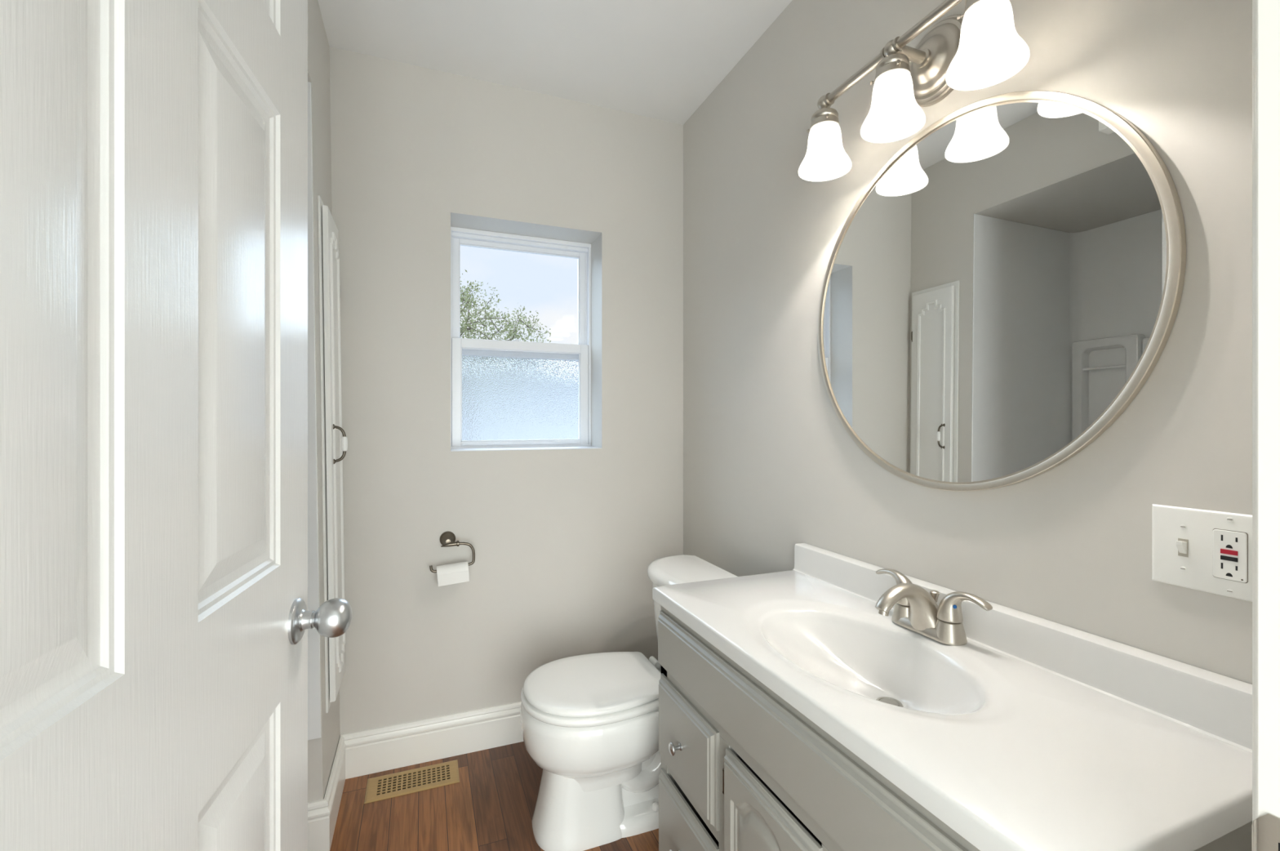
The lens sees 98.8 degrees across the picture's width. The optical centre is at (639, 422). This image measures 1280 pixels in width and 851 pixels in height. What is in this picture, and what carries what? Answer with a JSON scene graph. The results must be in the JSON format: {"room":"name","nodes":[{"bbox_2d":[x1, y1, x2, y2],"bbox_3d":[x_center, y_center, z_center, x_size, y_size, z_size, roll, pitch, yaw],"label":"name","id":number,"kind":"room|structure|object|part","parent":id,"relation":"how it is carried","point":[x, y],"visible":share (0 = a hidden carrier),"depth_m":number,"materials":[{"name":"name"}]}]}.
{"room":"bathroom","nodes":[
{"label":"bathroom","id":0,"kind":"room"},
{"bbox_2d":[307,0,340,802],"bbox_3d":[-1.051,-0.030,0.813,0.844,2.440,1.875,0,0,-22],"label":"wall","id":1,"kind":"structure","parent":0,"point":[322,751],"depth_m":1.57,"materials":[{"name":"grey paint"}]},
{"bbox_2d":[307,71,321,739],"bbox_3d":[-0.998,-0.034,0.673,0.839,1.813,1.497,0,0,-22],"label":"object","id":2,"kind":"object","parent":1,"relation":"attached to","point":[314,722],"visible":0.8,"depth_m":1.51,"materials":[{"name":"white plastic"}]},
{"bbox_3d":[-1.010,-0.938,0.669,0.814,0.005,1.497,0,0,-22],"label":"ceiling panel","id":3,"kind":"part","parent":2,"relation":"part of","materials":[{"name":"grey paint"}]},
{"bbox_2d":[307,798,329,850],"bbox_3d":[-0.909,1.119,1.504,0.107,0.143,0.018,0,0,-22],"label":"baseboard","id":4,"kind":"structure","parent":1,"relation":"attached to","point":[318,819],"depth_m":1.51,"materials":[{"name":"white paint"}]},
{"bbox_2d":[317,195,347,712],"bbox_3d":[-0.941,0.094,1.710,0.070,1.492,0.260,0,0,-22],"label":"linen cabinet","id":5,"kind":"object","parent":1,"relation":"attached to","point":[333,443],"visible":0.98,"depth_m":1.61,"materials":[{"name":"white paint"}]},
{"bbox_3d":[-0.962,0.094,1.702,0.026,1.492,0.260,0,0,-22],"label":"frame","id":6,"kind":"part","parent":5,"relation":"part of","materials":[{"name":"white paint"}]},
{"bbox_3d":[-0.940,0.093,1.710,0.024,1.350,0.154,0,0,-22],"label":"panel moulding","id":7,"kind":"part","parent":5,"relation":"part of","materials":[{"name":"white paint"}]},
{"bbox_3d":[-0.902,0.065,1.650,0.037,0.125,0.021,0,0,-22],"label":"pull handle","id":8,"kind":"part","parent":5,"relation":"part of","materials":[{"name":"silver metal"}]},
{"bbox_2d":[324,734,346,848],"bbox_3d":[-0.930,1.119,1.678,0.018,0.143,0.356,0,0,-22],"label":"baseboard","id":9,"kind":"structure","parent":1,"relation":"attached to","point":[334,791],"depth_m":1.66,"materials":[{"name":"white paint"}]},
{"bbox_2d":[329,741,658,850],"bbox_3d":[-0.081,1.215,0.613,2.900,0.050,3.600,0,0,-22],"label":"floor","id":10,"kind":"structure","parent":0,"point":[491,806],"depth_m":1.67,"materials":[{"name":"brown wood"}]},
{"bbox_2d":[364,759,459,803],"bbox_3d":[-0.752,1.188,1.823,0.284,0.004,0.128,0,0,-22],"label":"floor vent","id":11,"kind":"object","parent":10,"relation":"in","point":[411,780],"visible":1,"depth_m":1.81,"materials":[{"name":"beige metal"}]},
{"bbox_2d":[520,554,737,850],"bbox_3d":[-0.039,0.835,1.693,0.650,0.710,0.466,0,0,-22],"label":"toilet","id":12,"kind":"object","parent":10,"relation":"on","point":[590,721],"visible":0.74,"depth_m":1.54,"materials":[{"name":"white glazed porcelain"},{"name":"white plastic"}]},
{"bbox_3d":[-0.137,0.800,1.654,0.434,0.020,0.380,0,0,-22],"label":"seat","id":13,"kind":"part","parent":12,"relation":"part of","materials":[{"name":"white plastic"}]},
{"bbox_3d":[-0.140,0.777,1.653,0.415,0.021,0.366,0,0,-22],"label":"seat lid","id":14,"kind":"part","parent":12,"relation":"part of","materials":[{"name":"white plastic"}]},
{"bbox_3d":[0.166,0.666,1.774,0.209,0.296,0.438,0,0,-22],"label":"tank","id":15,"kind":"part","parent":12,"relation":"part of","materials":[{"name":"white ceramic"}]},
{"bbox_3d":[0.159,0.500,1.771,0.224,0.040,0.466,0,0,-22],"label":"tank lid","id":16,"kind":"part","parent":12,"relation":"part of","materials":[{"name":"white ceramic"}]},
{"bbox_2d":[657,605,1252,850],"bbox_3d":[0.408,0.820,1.028,0.488,0.740,0.932,0,0,-22],"label":"vanity cabinet","id":17,"kind":"object","parent":10,"relation":"on","point":[743,768],"visible":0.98,"depth_m":0.97,"materials":[{"name":"grey paint"}]},
{"bbox_3d":[0.079,0.732,1.233,0.027,0.027,0.027,0,0,-22],"label":"knob","id":18,"kind":"part","parent":17,"relation":"part of","materials":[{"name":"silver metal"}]},
{"bbox_3d":[0.101,0.970,1.241,0.019,0.210,0.282,0,0,-22],"label":"drawer","id":19,"kind":"part","parent":17,"relation":"part of","materials":[{"name":"grey paint"}]},
{"bbox_3d":[0.101,0.729,1.241,0.019,0.199,0.282,0,0,-22],"label":"drawer","id":20,"kind":"part","parent":17,"relation":"part of","materials":[{"name":"grey paint"}]},
{"bbox_3d":[0.216,0.858,0.951,0.019,0.435,0.275,0,0,-22],"label":"cabinet door","id":21,"kind":"part","parent":17,"relation":"part of","materials":[{"name":"grey paint"}]},
{"bbox_3d":[0.233,0.772,0.959,0.020,0.645,0.932,0,0,-22],"label":"frame","id":22,"kind":"part","parent":17,"relation":"part of","materials":[{"name":"grey paint"}]},
{"bbox_2d":[652,542,1252,850],"bbox_3d":[0.430,0.443,1.037,0.473,0.194,0.968,0,0,-22],"label":"countertop","id":23,"kind":"structure","parent":17,"relation":"on","point":[1033,732],"depth_m":0.78,"materials":[{"name":"white stone"}]},
{"bbox_2d":[875,568,992,644],"bbox_3d":[0.530,0.368,1.089,0.157,0.100,0.264,0,0,-22],"label":"faucet","id":24,"kind":"object","parent":23,"relation":"on","point":[917,610],"visible":1,"depth_m":1.06,"materials":[{"name":"silver metal"}]},
{"bbox_3d":[0.547,0.349,1.180,0.044,0.060,0.108,0,0,-22],"label":"handle","id":25,"kind":"part","parent":24,"relation":"part of","materials":[{"name":"silver metal"}]},
{"bbox_3d":[0.530,0.368,1.084,0.154,0.100,0.086,0,0,-22],"label":"spout","id":26,"kind":"part","parent":24,"relation":"part of","materials":[{"name":"silver metal"}]},
{"bbox_3d":[0.596,0.379,1.110,0.017,0.078,0.017,0,0,-22],"label":"lift rod","id":27,"kind":"part","parent":24,"relation":"part of","materials":[{"name":"silver metal"}]},
{"bbox_3d":[0.606,0.349,1.030,0.044,0.060,0.099,0,0,-22],"label":"handle","id":28,"kind":"part","parent":24,"relation":"part of","materials":[{"name":"silver metal"}]},
{"bbox_2d":[328,46,683,734],"bbox_3d":[-0.896,-0.030,2.017,2.219,2.440,0.250,0,0,-22],"label":"wall","id":29,"kind":"structure","parent":0,"point":[565,542],"depth_m":2.01,"materials":[{"name":"grey paint"}]},
{"bbox_2d":[341,701,523,778],"bbox_3d":[-0.407,1.119,2.066,1.274,0.143,0.018,0,0,-22],"label":"baseboard","id":30,"kind":"structure","parent":29,"relation":"attached to","point":[373,750],"depth_m":1.93,"materials":[{"name":"white paint"}]},
{"bbox_2d":[429,531,475,572],"bbox_3d":[-0.664,0.455,1.941,0.152,0.131,0.062,0,0,-22],"label":"toilet paper holder","id":31,"kind":"object","parent":29,"relation":"attached to","point":[446,538],"visible":0.91,"depth_m":1.94,"materials":[{"name":"silver metal"}]},
{"bbox_3d":[-0.664,0.426,1.918,0.061,0.020,0.020,0,0,-22],"label":"arm","id":32,"kind":"part","parent":31,"relation":"part of","materials":[{"name":"silver metal"}]},
{"bbox_2d":[435,560,469,586],"bbox_3d":[-0.655,0.526,1.921,0.108,0.070,0.061,0,0,-22],"label":"toilet paper roll","id":33,"kind":"object","parent":31,"relation":"hanging from","point":[456,572],"visible":1,"depth_m":1.90,"materials":[{"name":"white paper"}]},
{"bbox_2d":[450,226,601,451],"bbox_3d":[-0.461,-0.324,2.188,0.568,0.857,0.253,0,0,-22],"label":"window","id":34,"kind":"structure","parent":29,"relation":"in","point":[515,393],"depth_m":2.22,"materials":[{"name":"white plastic"}]},
{"bbox_3d":[-0.488,-0.493,2.258,0.548,0.458,0.026,0,0,-22],"label":"sash","id":35,"kind":"part","parent":34,"relation":"part of","materials":[{"name":"white plastic"}]},
{"bbox_3d":[-0.476,-0.116,2.228,0.546,0.421,0.027,0,0,-22],"label":"sash","id":36,"kind":"part","parent":34,"relation":"part of","materials":[{"name":"glass"}]},
{"bbox_3d":[-0.476,-0.107,2.228,0.470,0.357,0.001,0,0,-22],"label":"pane","id":37,"kind":"part","parent":34,"relation":"part of","materials":[{"name":"glass"}]},
{"bbox_3d":[-0.441,0.103,2.139,0.568,0.004,0.149,0,0,-22],"label":"sill","id":38,"kind":"part","parent":34,"relation":"part of","materials":[{"name":"white plastic"}]},
{"bbox_2d":[317,0,792,124],"bbox_3d":[-0.081,-1.275,0.613,2.900,0.050,3.600,0,0,-22],"label":"ceiling","id":39,"kind":"structure","parent":0,"point":[660,60],"depth_m":1.79,"materials":[{"name":"white paint"}]},
{"bbox_2d":[683,0,1252,684],"bbox_3d":[0.559,-0.030,1.520,0.120,2.440,2.245,0,0,-22],"label":"wall","id":40,"kind":"structure","parent":0,"point":[771,466],"depth_m":1.10,"materials":[{"name":"grey paint"}]},
{"bbox_2d":[798,0,1030,181],"bbox_3d":[0.545,-0.721,1.129,0.192,0.248,0.522,0,0,-22],"label":"vanity light","id":41,"kind":"object","parent":40,"relation":"attached to","point":[980,47],"visible":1,"depth_m":1.10,"materials":[{"name":"white glass"}]},
{"bbox_2d":[806,106,839,132],"bbox_3d":[0.443,-0.723,1.305,0.077,0.051,0.078,0,0,-22],"label":"socket","id":42,"kind":"object","parent":41,"relation":"attached to","point":[825,116],"depth_m":1.28,"materials":[{"name":"silver metal"}]},
{"bbox_3d":[0.438,-0.652,1.303,0.120,0.111,0.120,0,0,-22],"label":"lamp shade","id":43,"kind":"part","parent":41,"relation":"part of","materials":[{"name":"white glass"}]},
{"bbox_2d":[870,53,911,84],"bbox_3d":[0.517,-0.723,1.117,0.077,0.051,0.078,0,0,-22],"label":"socket","id":44,"kind":"object","parent":41,"relation":"attached to","point":[886,64],"depth_m":1.09,"materials":[{"name":"silver metal"}]},
{"bbox_3d":[0.512,-0.652,1.115,0.120,0.111,0.120,0,0,-22],"label":"lamp shade","id":45,"kind":"part","parent":41,"relation":"part of","materials":[{"name":"white glass"}]},
{"bbox_3d":[0.555,-0.759,1.132,0.088,0.034,0.034,0,0,-22],"label":"arm","id":46,"kind":"part","parent":41,"relation":"part of","materials":[{"name":"silver metal"}]},
{"bbox_3d":[0.586,-0.652,0.929,0.120,0.111,0.120,0,0,-22],"label":"lamp shade","id":47,"kind":"part","parent":41,"relation":"part of","materials":[{"name":"white glass"}]},
{"bbox_2d":[817,90,1186,491],"bbox_3d":[0.634,-0.246,1.144,0.014,0.774,0.774,0,0,-22],"label":"mirror","id":48,"kind":"object","parent":40,"relation":"attached to","point":[1009,282],"visible":1,"depth_m":1.03,"materials":[{"name":"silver metal"}]},
{"bbox_2d":[792,542,1252,751],"bbox_3d":[0.630,0.398,1.116,0.042,0.104,0.968,0,0,-22],"label":"backsplash","id":49,"kind":"structure","parent":40,"relation":"attached to","point":[1219,706],"depth_m":0.87,"materials":[{"name":"white stone"}]},
{"bbox_2d":[1151,503,1252,601],"bbox_3d":[0.783,0.179,0.766,0.017,0.114,0.116,0,0,-22],"label":"switch plate","id":50,"kind":"object","parent":40,"relation":"attached to","point":[1211,551],"visible":0.98,"depth_m":0.77,"materials":[{"name":"white plastic"}]},
{"bbox_2d":[1213,528,1248,582],"bbox_3d":[0.796,0.179,0.741,0.001,0.067,0.035,0,0,-22],"label":"outlet","id":51,"kind":"object","parent":50,"relation":"attached to","point":[1230,545],"depth_m":0.74,"materials":[{"name":"white plastic"}]},
{"bbox_3d":[-0.138,-0.030,0.102,2.219,2.440,0.120,0,0,-22],"label":"wall","id":52,"kind":"structure","parent":0,"visible":0},
{"bbox_2d":[0,0,351,850],"bbox_3d":[-0.438,0.166,0.482,0.187,2.032,0.831,0,0,-16],"label":"door","id":53,"kind":"structure","parent":52,"relation":"in","point":[155,618],"depth_m":0.47,"materials":[{"name":"white paint"}]},
{"bbox_3d":[-0.469,0.297,0.833,0.056,0.057,0.057,0,0,-16],"label":"knob","id":54,"kind":"part","parent":53,"relation":"part of","materials":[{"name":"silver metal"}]},
{"bbox_2d":[1251,0,1279,850],"bbox_3d":[0.089,0.125,0.190,0.980,2.130,0.146,0,0,-22],"label":"door frame","id":55,"kind":"structure","parent":52,"relation":"attached to","point":[1265,827],"depth_m":0.39,"materials":[{"name":"white paint"}]},
{"bbox_3d":[0.494,0.130,0.423,0.057,2.120,0.012,0,0,-22],"label":"casing","id":56,"kind":"part","parent":55,"relation":"part of","materials":[{"name":"white paint"}]},
{"bbox_3d":[0.454,0.312,0.382,0.008,0.066,0.046,0,0,-13],"label":"strike plate","id":57,"kind":"part","parent":55,"relation":"part of","materials":[{"name":"silver metal"}]},
{"label":"outside","id":58,"kind":"structure","parent":0,"visible":0},
{"bbox_3d":[-7.746,1.815,46.730,100.000,0.050,87.400,0,0,-22],"label":"ground","id":59,"kind":"structure","parent":58,"visible":0},
{"bbox_2d":[460,270,551,342],"bbox_3d":[-5.133,-1.034,13.567,5.863,5.649,5.015,0,0,-44],"label":"tree","id":60,"kind":"object","parent":59,"relation":"on","point":[464,329],"visible":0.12,"depth_m":13.38,"materials":[{"name":"green plant"}]}
]}

